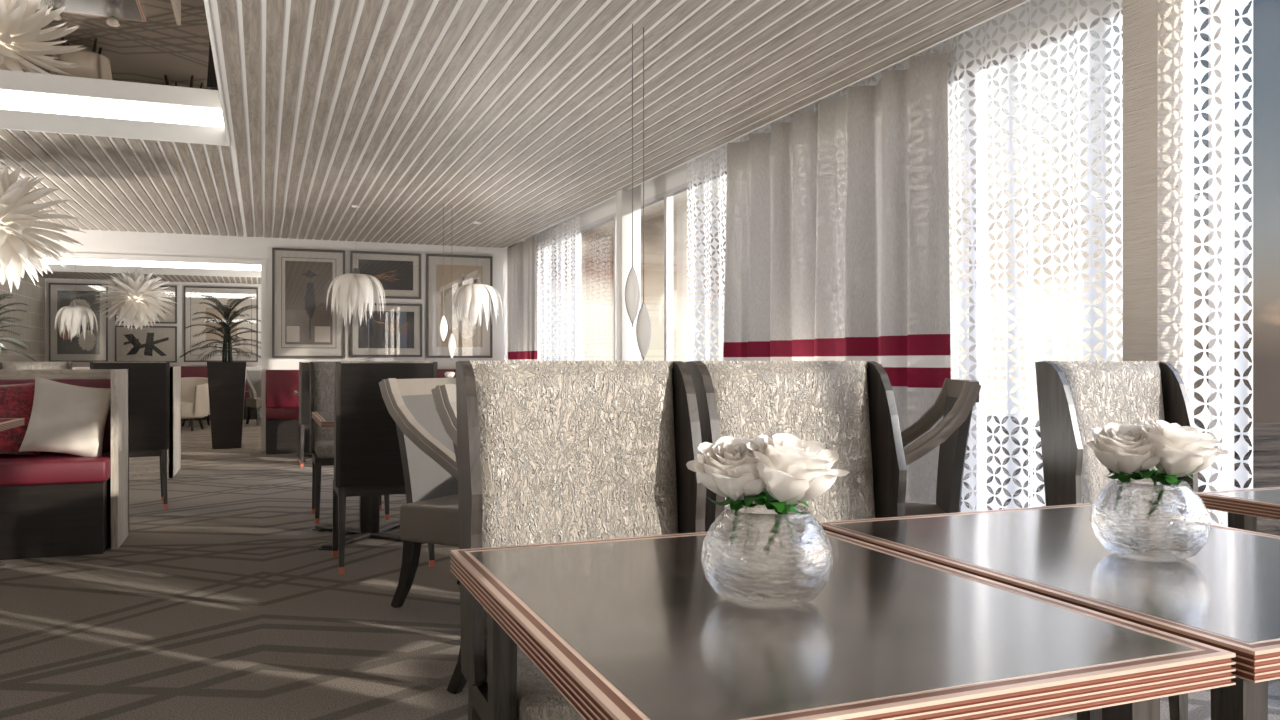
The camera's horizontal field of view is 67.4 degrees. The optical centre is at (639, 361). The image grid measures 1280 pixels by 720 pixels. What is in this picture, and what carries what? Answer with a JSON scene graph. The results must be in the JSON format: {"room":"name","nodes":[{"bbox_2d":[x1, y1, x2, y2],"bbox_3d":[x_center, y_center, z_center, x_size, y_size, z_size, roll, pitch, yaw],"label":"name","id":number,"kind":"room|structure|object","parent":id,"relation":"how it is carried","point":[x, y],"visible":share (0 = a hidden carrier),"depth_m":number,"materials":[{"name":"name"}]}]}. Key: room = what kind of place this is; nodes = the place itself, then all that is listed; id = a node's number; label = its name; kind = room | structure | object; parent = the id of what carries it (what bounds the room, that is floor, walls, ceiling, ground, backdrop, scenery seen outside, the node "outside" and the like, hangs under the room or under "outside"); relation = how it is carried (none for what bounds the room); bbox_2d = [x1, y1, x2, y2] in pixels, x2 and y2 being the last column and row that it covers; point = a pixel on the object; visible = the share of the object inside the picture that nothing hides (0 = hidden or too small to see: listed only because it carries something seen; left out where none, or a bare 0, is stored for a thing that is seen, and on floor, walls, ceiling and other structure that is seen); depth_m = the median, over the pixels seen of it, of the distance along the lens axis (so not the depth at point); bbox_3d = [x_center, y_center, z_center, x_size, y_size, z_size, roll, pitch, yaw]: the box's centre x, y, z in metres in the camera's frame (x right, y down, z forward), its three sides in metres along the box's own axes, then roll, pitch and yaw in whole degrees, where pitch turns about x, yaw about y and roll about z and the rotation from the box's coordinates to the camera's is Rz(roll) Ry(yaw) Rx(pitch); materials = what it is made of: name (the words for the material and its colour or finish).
{"room":"restaurant dining room","nodes":[
{"label":"restaurant dining room","id":0,"kind":"room"},
{"bbox_2d":[0,271,44,361],"bbox_3d":[-9.413,-0.420,13.848,0.100,3.000,7.340,0,0,-21],"label":"wall","id":1,"kind":"structure","parent":0,"point":[29,293],"depth_m":15.85,"materials":[{"name":"paint"}]},
{"bbox_2d":[35,264,260,277],"bbox_3d":[-7.097,-1.568,14.241,4.480,0.124,5.380,0,0,-21],"label":"trim","id":2,"kind":"structure","parent":1,"relation":"attached to","point":[54,267],"depth_m":16.51,"materials":[{"name":"white paint"}]},
{"bbox_2d":[44,260,260,270],"bbox_3d":[-7.097,-1.663,14.241,4.260,0.065,5.160,0,0,-21],"label":"light","id":3,"kind":"object","parent":1,"relation":"attached to","point":[46,261],"visible":0.1,"depth_m":16.50,"materials":[{"name":"white"}]},
{"bbox_2d":[45,278,260,417],"bbox_3d":[-7.468,-0.420,18.608,7.100,3.000,0.100,0,0,-21],"label":"wall","id":4,"kind":"structure","parent":0,"point":[180,285],"depth_m":18.07,"materials":[{"name":"paint"}]},
{"bbox_2d":[49,283,107,361],"bbox_3d":[-10.210,-0.712,17.461,0.938,1.424,0.029,0,0,-21],"label":"framed picture","id":5,"kind":"object","parent":4,"relation":"attached to","point":[94,348],"visible":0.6,"depth_m":17.47,"materials":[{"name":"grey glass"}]},
{"bbox_2d":[57,290,99,353],"bbox_3d":[-10.211,-0.719,17.463,0.678,1.151,0.002,0,0,-21],"label":"artwork","id":6,"kind":"object","parent":5,"relation":"attached to","point":[85,298],"depth_m":17.48},
{"bbox_2d":[115,326,176,362],"bbox_3d":[-9.187,-0.330,17.862,1.032,0.680,0.029,0,0,-21],"label":"framed picture","id":7,"kind":"object","parent":4,"relation":"attached to","point":[155,343],"visible":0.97,"depth_m":17.86},
{"bbox_2d":[121,331,170,356],"bbox_3d":[-9.188,-0.335,17.864,0.832,0.470,0.002,0,0,-21],"label":"artwork","id":8,"kind":"object","parent":7,"relation":"attached to","point":[133,343],"depth_m":17.86},
{"bbox_2d":[115,284,176,323],"bbox_3d":[-9.187,-1.075,17.862,1.032,0.710,0.029,0,0,-21],"label":"framed picture","id":9,"kind":"object","parent":4,"relation":"attached to","point":[171,318],"visible":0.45,"depth_m":18.00,"materials":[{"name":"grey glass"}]},
{"bbox_2d":[157,292,169,316],"bbox_3d":[-9.188,-1.081,17.864,0.792,0.458,0.002,0,0,-21],"label":"artwork","id":10,"kind":"object","parent":9,"relation":"attached to","point":[167,314],"depth_m":17.99},
{"bbox_2d":[184,286,257,361],"bbox_3d":[-7.992,-0.717,18.332,1.297,1.434,0.029,0,0,-21],"label":"framed picture","id":11,"kind":"object","parent":4,"relation":"attached to","point":[193,295],"visible":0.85,"depth_m":18.29,"materials":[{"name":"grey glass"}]},
{"bbox_2d":[193,295,248,352],"bbox_3d":[-7.993,-0.725,18.334,0.977,1.098,0.002,0,0,-21],"label":"artwork","id":12,"kind":"object","parent":11,"relation":"attached to","point":[197,307],"depth_m":18.29},
{"bbox_2d":[32,227,522,450],"bbox_3d":[-5.806,-0.420,11.229,9.400,3.000,0.172,0,0,-21],"label":"wall","id":13,"kind":"structure","parent":0,"point":[96,244],"depth_m":11.63,"materials":[{"name":"paint"}]},
{"bbox_2d":[272,248,344,357],"bbox_3d":[-4.072,-0.719,11.813,0.851,1.337,0.029,0,0,-21],"label":"framed picture","id":14,"kind":"object","parent":13,"relation":"attached to","point":[303,324],"visible":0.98,"depth_m":11.80},
{"bbox_2d":[285,261,332,344],"bbox_3d":[-4.073,-0.726,11.815,0.551,1.022,0.002,0,0,-21],"label":"artwork","id":15,"kind":"object","parent":14,"relation":"attached to","point":[308,317],"depth_m":11.81},
{"bbox_2d":[350,251,420,298],"bbox_3d":[-3.213,-1.096,12.151,0.875,0.582,0.029,0,0,-21],"label":"framed picture","id":16,"kind":"object","parent":13,"relation":"attached to","point":[399,274],"visible":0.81,"depth_m":12.19,"materials":[{"name":"grey paper"}]},
{"bbox_2d":[358,259,412,289],"bbox_3d":[-3.214,-1.101,12.153,0.675,0.372,0.002,0,0,-21],"label":"artwork","id":17,"kind":"object","parent":16,"relation":"attached to","point":[393,274],"depth_m":12.17,"materials":[{"name":"grey paper"}]},
{"bbox_2d":[350,303,421,356],"bbox_3d":[-3.207,-0.403,12.153,0.888,0.678,0.029,0,0,-21],"label":"framed picture","id":18,"kind":"object","parent":13,"relation":"attached to","point":[398,331],"visible":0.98,"depth_m":12.16,"materials":[{"name":"paper"}]},
{"bbox_2d":[358,311,413,347],"bbox_3d":[-3.208,-0.408,12.155,0.688,0.468,0.002,0,0,-21],"label":"artwork","id":19,"kind":"object","parent":18,"relation":"attached to","point":[394,329],"depth_m":12.16,"materials":[{"name":"paper"}]},
{"bbox_2d":[426,254,492,357],"bbox_3d":[-2.346,-0.721,12.491,0.860,1.336,0.029,0,0,-21],"label":"framed picture","id":20,"kind":"object","parent":13,"relation":"attached to","point":[459,270],"visible":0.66,"depth_m":12.47,"materials":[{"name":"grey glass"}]},
{"bbox_2d":[436,264,482,346],"bbox_3d":[-2.347,-0.728,12.493,0.600,1.063,0.002,0,0,-21],"label":"artwork","id":21,"kind":"object","parent":20,"relation":"attached to","point":[455,275],"depth_m":12.47},
{"bbox_2d":[0,0,1025,283],"bbox_3d":[-4.090,-1.535,6.720,9.300,0.050,24.500,0,0,-21],"label":"ceiling","id":22,"kind":"structure","parent":0,"point":[514,117],"depth_m":5.68,"materials":[{"name":"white wood"}]},
{"bbox_2d":[0,158,84,291],"bbox_3d":[-4.770,-1.011,7.097,1.186,0.999,1.190,0,0,-21],"label":"pendant","id":23,"kind":"object","parent":22,"relation":"hanging from","point":[21,248],"visible":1,"depth_m":7.05,"materials":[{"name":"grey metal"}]},
{"bbox_2d":[55,260,96,339],"bbox_3d":[-8.159,-0.875,13.874,0.516,1.193,0.510,0,0,-4],"label":"pendant","id":24,"kind":"object","parent":22,"relation":"hanging from","point":[72,317],"visible":1,"depth_m":13.75,"materials":[{"name":"metal"}]},
{"bbox_2d":[0,0,222,118],"bbox_3d":[-3.269,-1.708,0.902,5.254,0.025,10.750,0,0,-21],"label":"mirror","id":25,"kind":"object","parent":22,"relation":"attached to","point":[153,56],"visible":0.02,"depth_m":5.29,"materials":[{"name":"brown mirror"}]},
{"bbox_2d":[0,0,229,145],"bbox_3d":[-3.269,-1.568,0.902,5.254,0.124,10.750,0,0,-21],"label":"trim","id":26,"kind":"structure","parent":22,"relation":"attached to","point":[9,119],"depth_m":6.39,"materials":[{"name":"white paint"}]},
{"bbox_2d":[0,100,223,126],"bbox_3d":[-3.269,-1.663,0.902,5.034,0.065,10.530,0,0,-21],"label":"light","id":27,"kind":"object","parent":26,"relation":"attached to","point":[4,104],"visible":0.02,"depth_m":6.43,"materials":[{"name":"white"}]},
{"bbox_2d":[94,266,177,329],"bbox_3d":[-7.850,-0.991,14.968,1.190,0.999,1.186,0,0,40],"label":"pendant","id":28,"kind":"object","parent":22,"relation":"hanging from","point":[137,304],"visible":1,"depth_m":14.80,"materials":[{"name":"white paint"}]},
{"bbox_2d":[44,258,260,266],"bbox_3d":[-7.097,-1.708,14.241,4.480,0.025,5.380,0,0,-21],"label":"mirror","id":29,"kind":"object","parent":22,"relation":"attached to","point":[68,259],"visible":0.09,"depth_m":16.35,"materials":[{"name":"white mirror"}]},
{"bbox_2d":[327,205,384,326],"bbox_3d":[-2.743,-0.914,9.258,0.516,1.193,0.511,0,0,42],"label":"pendant","id":30,"kind":"object","parent":22,"relation":"hanging from","point":[351,291],"visible":1,"depth_m":9.13,"materials":[{"name":"metal"}]},
{"bbox_2d":[439,204,447,342],"bbox_3d":[-1.874,-0.844,9.148,0.085,1.333,0.044,0,0,-33],"label":"pendant","id":31,"kind":"object","parent":22,"relation":"hanging from","point":[443,328],"visible":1,"depth_m":9.15,"materials":[{"name":"glass"}]},
{"bbox_2d":[448,333,455,358],"bbox_3d":[-1.808,-0.761,9.228,0.085,1.498,0.044,0,0,-33],"label":"pendant","id":32,"kind":"object","parent":22,"relation":"hanging from","point":[451,342],"visible":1,"depth_m":9.21,"materials":[{"name":"glass"}]},
{"bbox_2d":[452,221,502,330],"bbox_3d":[-1.740,-0.894,10.219,0.516,1.193,0.510,0,0,19],"label":"pendant","id":33,"kind":"object","parent":22,"relation":"hanging from","point":[472,298],"visible":1,"depth_m":10.08,"materials":[{"name":"metal"}]},
{"bbox_2d":[507,235,537,360],"bbox_3d":[-1.471,-0.228,11.996,0.121,2.555,1.460,0,0,-21],"label":"drape","id":34,"kind":"object","parent":22,"relation":"hanging from","point":[521,257],"visible":0.56,"depth_m":11.99,"materials":[{"name":"white fabric"}]},
{"bbox_2d":[625,23,639,326],"bbox_3d":[-0.033,-0.833,4.284,0.085,1.355,0.044,0,0,-39],"label":"pendant","id":35,"kind":"object","parent":22,"relation":"hanging from","point":[632,289],"visible":1,"depth_m":4.27,"materials":[{"name":"glass"}]},
{"bbox_2d":[636,28,650,360],"bbox_3d":[0.016,-0.754,4.336,0.085,1.511,0.044,0,0,-39],"label":"pendant","id":36,"kind":"object","parent":22,"relation":"hanging from","point":[643,326],"visible":1,"depth_m":4.33,"materials":[{"name":"white glass"},{"name":"grey wire"}]},
{"bbox_2d":[723,52,950,502],"bbox_3d":[1.012,-0.227,5.659,0.196,2.555,2.290,0,0,-21],"label":"drape","id":37,"kind":"object","parent":22,"relation":"hanging from","point":[837,243],"visible":0.61,"depth_m":5.20,"materials":[{"name":"white fabric"}]},
{"bbox_2d":[1187,0,1252,526],"bbox_3d":[1.992,-0.225,3.298,0.055,2.550,0.236,0,0,-14],"label":"screen","id":38,"kind":"object","parent":22,"relation":"hanging from","point":[1241,252],"visible":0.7,"depth_m":3.31,"materials":[{"name":"white fabric"}]},
{"bbox_2d":[0,418,1279,719],"bbox_3d":[-4.090,1.140,6.720,9.500,0.120,24.700,0,0,-21],"label":"floor","id":39,"kind":"structure","parent":0,"point":[223,602],"depth_m":4.04,"materials":[{"name":"carpet"}]},
{"bbox_2d":[0,418,24,566],"bbox_3d":[-3.535,0.693,4.644,0.775,0.775,0.930,0,0,-21],"label":"dining table","id":40,"kind":"object","parent":39,"relation":"on","point":[5,423],"visible":1,"depth_m":5.01,"materials":[{"name":"brown wood"}]},
{"bbox_2d":[0,294,36,361],"bbox_3d":[-7.639,0.116,11.194,0.998,1.929,1.025,0,0,-20],"label":"potted palm","id":41,"kind":"object","parent":39,"relation":"on","point":[2,297],"visible":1,"depth_m":11.31,"materials":[{"name":"green plant"}]},
{"bbox_2d":[0,362,72,369],"bbox_3d":[-4.773,0.540,7.503,0.508,1.085,0.517,0,0,-21],"label":"dining chair","id":42,"kind":"object","parent":39,"relation":"on","point":[3,365],"visible":0.1,"depth_m":7.69,"materials":[{"name":"fabric"}]},
{"bbox_2d":[0,369,128,559],"bbox_3d":[-4.389,0.562,5.184,2.820,1.036,0.640,0,0,-21],"label":"sofa","id":43,"kind":"object","parent":39,"relation":"on","point":[53,504],"visible":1,"depth_m":5.37,"materials":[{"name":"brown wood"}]},
{"bbox_2d":[0,382,40,455],"bbox_3d":[-3.731,0.330,5.507,0.520,0.434,0.198,0,0,-21],"label":"cushion","id":44,"kind":"object","parent":43,"relation":"on","point":[16,400],"visible":0.61,"depth_m":5.50,"materials":[{"name":"red fabric"}]},
{"bbox_2d":[0,379,110,454],"bbox_3d":[-4.488,0.328,5.398,2.772,0.445,0.089,0,0,-21],"label":"cushion","id":45,"kind":"object","parent":43,"relation":"on","point":[93,383],"depth_m":5.81,"materials":[{"name":"beige fabric"}]},
{"bbox_2d":[18,375,110,456],"bbox_3d":[-3.305,0.330,5.556,0.500,0.508,0.207,0,0,-40],"label":"cushion","id":46,"kind":"object","parent":43,"relation":"on","point":[65,418],"visible":0.98,"depth_m":5.49,"materials":[{"name":"white fabric"}]},
{"bbox_2d":[73,366,180,479],"bbox_3d":[-5.827,0.562,8.847,2.820,1.036,0.930,0,0,-21],"label":"bench","id":47,"kind":"object","parent":39,"relation":"on","point":[139,467],"visible":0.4,"depth_m":8.93,"materials":[{"name":"brown wood"}]},
{"bbox_2d":[90,362,169,508],"bbox_3d":[-3.796,0.540,7.147,0.508,1.085,0.517,0,0,-28],"label":"dining chair","id":48,"kind":"object","parent":39,"relation":"on","point":[149,382],"visible":0.62,"depth_m":7.01,"materials":[{"name":"fabric"}]},
{"bbox_2d":[73,366,255,420],"bbox_3d":[-8.777,0.580,17.712,3.190,1.000,0.550,0,0,-21],"label":"bench","id":49,"kind":"object","parent":39,"relation":"on","point":[186,371],"visible":0.02,"depth_m":18.01,"materials":[{"name":"red leather"}]},
{"bbox_2d":[73,366,247,390],"bbox_3d":[-8.854,0.315,17.908,3.190,0.470,0.130,0,0,-21],"label":"cushion","id":50,"kind":"object","parent":49,"relation":"on","point":[186,371],"depth_m":18.03,"materials":[{"name":"red leather"}]},
{"bbox_2d":[181,378,208,430],"bbox_3d":[-7.206,0.671,15.220,0.818,0.822,0.726,0,0,-4],"label":"tub chair","id":51,"kind":"object","parent":39,"relation":"on","point":[194,391],"visible":0.58,"depth_m":15.08,"materials":[{"name":"beige fabric"}]},
{"bbox_2d":[181,377,209,427],"bbox_3d":[-7.434,0.671,16.151,0.818,0.822,0.726,0,0,-39],"label":"dining table","id":52,"kind":"object","parent":39,"relation":"on","point":[207,417],"visible":0.04,"depth_m":16.14,"materials":[{"name":"black wood"}]},
{"bbox_2d":[179,295,260,448],"bbox_3d":[-5.197,0.116,12.114,1.025,1.929,0.998,0,0,-1],"label":"potted palm","id":53,"kind":"object","parent":39,"relation":"on","point":[226,380],"visible":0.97,"depth_m":11.95,"materials":[{"name":"black plant"}]},
{"bbox_2d":[207,362,246,448],"bbox_3d":[-5.209,0.540,12.114,0.450,1.080,0.450,0,0,-21],"label":"planter","id":54,"kind":"object","parent":53,"relation":"attached to","point":[226,381],"depth_m":11.93,"materials":[{"name":"black wood"}]},
{"bbox_2d":[246,366,260,425],"bbox_3d":[-6.497,0.579,16.684,0.632,1.017,0.628,0,0,-41],"label":"armchair","id":55,"kind":"object","parent":39,"relation":"on","point":[253,373],"visible":0.32,"depth_m":16.66,"materials":[{"name":"grey fabric"}]},
{"bbox_2d":[294,391,311,461],"bbox_3d":[-3.521,0.705,10.811,0.690,0.750,0.816,0,0,-21],"label":"dining table","id":56,"kind":"object","parent":39,"relation":"on","point":[296,393],"visible":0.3,"depth_m":10.45,"materials":[{"name":"brown wood"}]},
{"bbox_2d":[299,362,309,466],"bbox_3d":[-3.342,0.540,10.152,0.508,1.085,0.517,0,0,-21],"label":"dining chair","id":57,"kind":"object","parent":39,"relation":"on","point":[304,367],"visible":0.36,"depth_m":9.88,"materials":[{"name":"fabric"}]},
{"bbox_2d":[310,362,389,523],"bbox_3d":[-2.032,0.540,6.721,0.508,1.085,0.517,0,0,-21],"label":"dining chair","id":58,"kind":"object","parent":39,"relation":"on","point":[322,374],"visible":0.3,"depth_m":6.79,"materials":[{"name":"fabric"}]},
{"bbox_2d":[313,362,335,443],"bbox_3d":[-2.098,0.289,6.887,0.460,0.582,0.088,0,0,-21],"label":"cushion","id":59,"kind":"object","parent":58,"relation":"on","point":[323,372],"depth_m":6.82,"materials":[{"name":"fabric"}]},
{"bbox_2d":[266,369,455,454],"bbox_3d":[-3.127,0.588,11.916,2.830,0.985,0.500,0,0,-21],"label":"bench","id":60,"kind":"object","parent":39,"relation":"on","point":[282,405],"visible":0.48,"depth_m":11.35,"materials":[{"name":"red leather"}]},
{"bbox_2d":[266,369,455,407],"bbox_3d":[-3.195,0.323,12.088,2.830,0.455,0.130,0,0,-21],"label":"cushion","id":61,"kind":"object","parent":60,"relation":"on","point":[281,385],"depth_m":11.58,"materials":[{"name":"red fabric"}]},
{"bbox_2d":[312,412,424,550],"bbox_3d":[-1.679,0.705,5.958,0.638,0.750,1.080,0,0,-21],"label":"dining table","id":62,"kind":"object","parent":39,"relation":"on","point":[369,506],"visible":0.44,"depth_m":5.91,"materials":[{"name":"brown wood"}]},
{"bbox_2d":[332,361,437,573],"bbox_3d":[-1.394,0.540,5.191,0.508,1.085,0.517,0,0,-21],"label":"dining chair","id":63,"kind":"object","parent":39,"relation":"on","point":[367,456],"visible":0.63,"depth_m":4.95,"materials":[{"name":"fabric"}]},
{"bbox_2d":[378,378,459,607],"bbox_3d":[-0.741,0.579,4.334,0.628,1.017,0.632,0,0,27],"label":"armchair","id":64,"kind":"object","parent":39,"relation":"on","point":[429,515],"visible":0.49,"depth_m":4.20,"materials":[{"name":"beige fabric"}]},
{"bbox_2d":[431,384,466,693],"bbox_3d":[-0.273,0.579,3.239,0.628,1.017,0.632,0,0,27],"label":"armchair","id":65,"kind":"object","parent":39,"relation":"on","point":[444,396],"visible":0.08,"depth_m":3.07,"materials":[{"name":"grey fabric"}]},
{"bbox_2d":[456,361,705,719],"bbox_3d":[-0.061,0.540,1.892,0.508,1.085,0.517,0,0,-21],"label":"dining chair","id":66,"kind":"object","parent":39,"relation":"on","point":[548,451],"visible":0.66,"depth_m":2.04,"materials":[{"name":"grey fabric"}]},
{"bbox_2d":[473,363,677,641],"bbox_3d":[-0.126,0.289,2.058,0.460,0.582,0.088,0,0,-21],"label":"cushion","id":67,"kind":"object","parent":66,"relation":"on","point":[569,451],"depth_m":2.05,"materials":[{"name":"fabric"}]},
{"bbox_2d":[686,361,906,531],"bbox_3d":[0.439,0.540,2.137,0.508,1.085,0.517,0,0,-21],"label":"dining chair","id":68,"kind":"object","parent":39,"relation":"on","point":[848,407],"visible":0.35,"depth_m":2.33,"materials":[{"name":"fabric"}]},
{"bbox_2d":[450,530,1235,719],"bbox_3d":[0.171,0.705,1.387,0.720,0.750,0.924,0,0,-21],"label":"dining table","id":69,"kind":"object","parent":39,"relation":"on","point":[628,628],"visible":0.81,"depth_m":1.15,"materials":[{"name":"brown wood"}]},
{"bbox_2d":[701,502,832,609],"bbox_3d":[0.175,0.266,1.331,0.182,0.128,0.182,0,0,-21],"label":"glass vase","id":70,"kind":"object","parent":69,"relation":"on","point":[757,557],"visible":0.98,"depth_m":1.26,"materials":[{"name":"white"}]},
{"bbox_2d":[686,436,766,511],"bbox_3d":[0.128,0.181,1.313,0.127,0.154,0.112,0,0,12],"label":"rose","id":71,"kind":"object","parent":70,"relation":"in","point":[726,467],"visible":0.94,"depth_m":1.30,"materials":[{"name":"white plant"}]},
{"bbox_2d":[722,491,808,512],"bbox_3d":[0.174,0.192,1.331,0.133,0.020,0.134,0,0,-21],"label":"rose leaves","id":72,"kind":"object","parent":70,"relation":"in","point":[761,497],"visible":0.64,"depth_m":1.29,"materials":[{"name":"green plant"}]},
{"bbox_2d":[746,433,849,513],"bbox_3d":[0.208,0.182,1.300,0.131,0.166,0.132,0,0,-30],"label":"rose","id":73,"kind":"object","parent":70,"relation":"in","point":[793,470],"visible":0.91,"depth_m":1.27,"materials":[{"name":"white plant"}]},
{"bbox_2d":[901,378,981,515],"bbox_3d":[1.066,0.579,3.997,0.628,1.017,0.632,0,0,11],"label":"armchair","id":74,"kind":"object","parent":39,"relation":"on","point":[956,400],"visible":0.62,"depth_m":3.90,"materials":[{"name":"wood"}]},
{"bbox_2d":[819,503,1279,719],"bbox_3d":[0.874,0.705,1.669,0.743,0.750,0.943,0,0,-21],"label":"dining table","id":75,"kind":"object","parent":39,"relation":"on","point":[1225,596],"visible":0.69,"depth_m":1.51,"materials":[{"name":"brown wood"}]},
{"bbox_2d":[1090,478,1210,561],"bbox_3d":[0.867,0.266,1.635,0.182,0.128,0.182,0,0,34],"label":"glass vase","id":76,"kind":"object","parent":75,"relation":"on","point":[1142,520],"visible":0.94,"depth_m":1.57,"materials":[{"name":"white"}]},
{"bbox_2d":[1087,423,1159,482],"bbox_3d":[0.819,0.181,1.617,0.127,0.154,0.112,0,0,12],"label":"rose","id":77,"kind":"object","parent":76,"relation":"in","point":[1125,448],"visible":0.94,"depth_m":1.60,"materials":[{"name":"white plant"}]},
{"bbox_2d":[1108,470,1192,483],"bbox_3d":[0.866,0.192,1.635,0.133,0.020,0.134,0,0,-21],"label":"rose leaves","id":78,"kind":"object","parent":76,"relation":"in","point":[1147,474],"visible":0.59,"depth_m":1.61,"materials":[{"name":"green plant"}]},
{"bbox_2d":[1150,426,1157,484],"bbox_3d":[0.875,0.180,1.673,0.100,0.142,0.111,0,0,35],"label":"rose","id":79,"kind":"object","parent":76,"relation":"in","point":[1155,467],"visible":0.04,"depth_m":1.67,"materials":[{"name":"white plant"}]},
{"bbox_2d":[1142,420,1229,484],"bbox_3d":[0.900,0.182,1.604,0.131,0.166,0.132,0,0,-30],"label":"rose","id":80,"kind":"object","parent":76,"relation":"in","point":[1182,451],"visible":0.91,"depth_m":1.57,"materials":[{"name":"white plant"}]},
{"bbox_2d":[1035,361,1197,719],"bbox_3d":[1.574,0.540,2.873,0.508,1.085,0.517,0,0,-21],"label":"dining chair","id":81,"kind":"object","parent":39,"relation":"on","point":[1075,398],"visible":0.41,"depth_m":2.99,"materials":[{"name":"fabric"}]},
{"bbox_2d":[1056,363,1164,503],"bbox_3d":[1.509,0.289,3.039,0.460,0.582,0.088,0,0,-21],"label":"cushion","id":82,"kind":"object","parent":81,"relation":"on","point":[1099,394],"depth_m":3.03,"materials":[{"name":"fabric"}]},
{"bbox_2d":[1197,487,1279,531],"bbox_3d":[1.911,0.705,2.118,0.735,0.750,0.945,0,0,-21],"label":"dining table","id":83,"kind":"object","parent":39,"relation":"on","point":[1243,507],"visible":0.24,"depth_m":2.35,"materials":[{"name":"brown wood"}]},
{"bbox_3d":[-2.066,0.705,11.006,0.700,0.750,0.816,0,0,-21],"label":"dining table","id":84,"kind":"object","parent":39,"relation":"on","visible":0},
{"bbox_3d":[-2.133,0.266,10.765,0.182,0.128,0.182,0,0,-21],"label":"glass vase","id":85,"kind":"object","parent":84,"relation":"on","visible":0},
{"bbox_2d":[444,372,454,377],"bbox_3d":[-2.135,0.191,10.768,0.131,0.165,0.134,0,0,-21],"label":"rose","id":86,"kind":"object","parent":85,"relation":"in","point":[447,374],"visible":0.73,"depth_m":10.72,"materials":[{"name":"white plant"}]},
{"bbox_2d":[505,0,1110,247],"bbox_3d":[1.502,-0.350,4.887,0.432,2.860,17.000,0,0,-21],"label":"wall","id":87,"kind":"structure","parent":0,"point":[676,176],"depth_m":6.22,"materials":[{"name":"white paint"}]},
{"bbox_2d":[537,244,543,360],"bbox_3d":[-1.337,-0.255,12.432,0.060,2.470,0.880,0,0,-21],"label":"window","id":88,"kind":"structure","parent":87,"relation":"in","point":[541,244],"depth_m":12.02,"materials":[{"name":"metal"}]},
{"bbox_2d":[517,213,579,360],"bbox_3d":[-1.125,-0.325,11.444,0.095,2.750,2.680,0,0,-21],"label":"sheer curtain","id":89,"kind":"object","parent":87,"relation":"hanging from","point":[569,337],"visible":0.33,"depth_m":10.90,"materials":[{"name":"white fabric"}]},
{"bbox_2d":[544,231,574,360],"bbox_3d":[-0.938,-0.255,11.417,0.060,2.470,1.300,0,0,-21],"label":"window","id":90,"kind":"structure","parent":87,"relation":"in","point":[571,231],"depth_m":11.98,"materials":[{"name":"metal"}]},
{"bbox_2d":[575,213,614,360],"bbox_3d":[-0.463,-0.255,10.207,0.060,2.470,1.300,0,0,-21],"label":"window","id":91,"kind":"structure","parent":87,"relation":"in","point":[611,217],"depth_m":10.78,"materials":[{"name":"metal"}]},
{"bbox_2d":[616,184,640,360],"bbox_3d":[-0.102,-0.315,8.495,0.180,2.790,0.150,0,0,-21],"label":"trim","id":92,"kind":"structure","parent":87,"relation":"attached to","point":[627,349],"depth_m":8.43,"materials":[{"name":"paint"}]},
{"bbox_2d":[615,192,664,360],"bbox_3d":[0.012,-0.255,8.997,0.060,2.470,1.300,0,0,-21],"label":"window","id":93,"kind":"structure","parent":87,"relation":"in","point":[661,196],"depth_m":8.66,"materials":[{"name":"metal"}]},
{"bbox_2d":[665,165,726,360],"bbox_3d":[0.487,-0.255,7.787,0.060,2.470,1.300,0,0,-21],"label":"window","id":94,"kind":"structure","parent":87,"relation":"in","point":[669,194],"depth_m":8.36,"materials":[{"name":"metal"}]},
{"bbox_2d":[686,101,817,361],"bbox_3d":[0.756,-0.782,6.646,0.094,1.557,1.908,0,0,-21],"label":"sheer curtain","id":95,"kind":"object","parent":87,"relation":"hanging from","point":[693,169],"depth_m":7.32,"materials":[{"name":"white fabric"}]},
{"bbox_2d":[948,61,972,509],"bbox_3d":[1.438,-0.255,5.367,0.060,2.470,1.300,0,0,-21],"label":"window","id":96,"kind":"structure","parent":87,"relation":"in","point":[969,64],"depth_m":4.77,"materials":[{"name":"metal"}]},
{"bbox_2d":[915,0,1122,511],"bbox_3d":[1.674,-0.425,4.308,0.094,2.270,1.262,0,0,-21],"label":"sheer curtain","id":97,"kind":"object","parent":87,"relation":"hanging from","point":[1091,271],"depth_m":4.27,"materials":[{"name":"white fabric"}]},
{"bbox_2d":[973,1,1214,520],"bbox_3d":[1.913,-0.255,4.157,0.060,2.470,1.300,0,0,-21],"label":"window","id":98,"kind":"structure","parent":87,"relation":"in","point":[1116,6],"depth_m":4.73,"materials":[{"name":"metal"}]},
{"bbox_2d":[1123,0,1193,414],"bbox_3d":[1.871,-0.315,3.469,0.180,2.790,0.150,0,0,-21],"label":"column","id":99,"kind":"structure","parent":87,"relation":"attached to","point":[1155,44],"depth_m":3.41,"materials":[{"name":"paint"}]},
{"bbox_2d":[1215,0,1233,524],"bbox_3d":[2.388,-0.255,2.947,0.060,2.470,1.300,0,0,-21],"label":"window","id":100,"kind":"structure","parent":87,"relation":"in","point":[1230,10],"depth_m":3.53,"materials":[{"name":"metal"}]},
{"label":"outside","id":101,"kind":"structure","parent":0,"visible":0},
{"bbox_2d":[961,416,1279,535],"bbox_3d":[0.000,16.080,0.000,610.000,0.001,610.000,0,0,-21],"label":"sea","id":102,"kind":"structure","parent":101,"point":[1266,436],"depth_m":153.60,"materials":[{"name":"liquid"}]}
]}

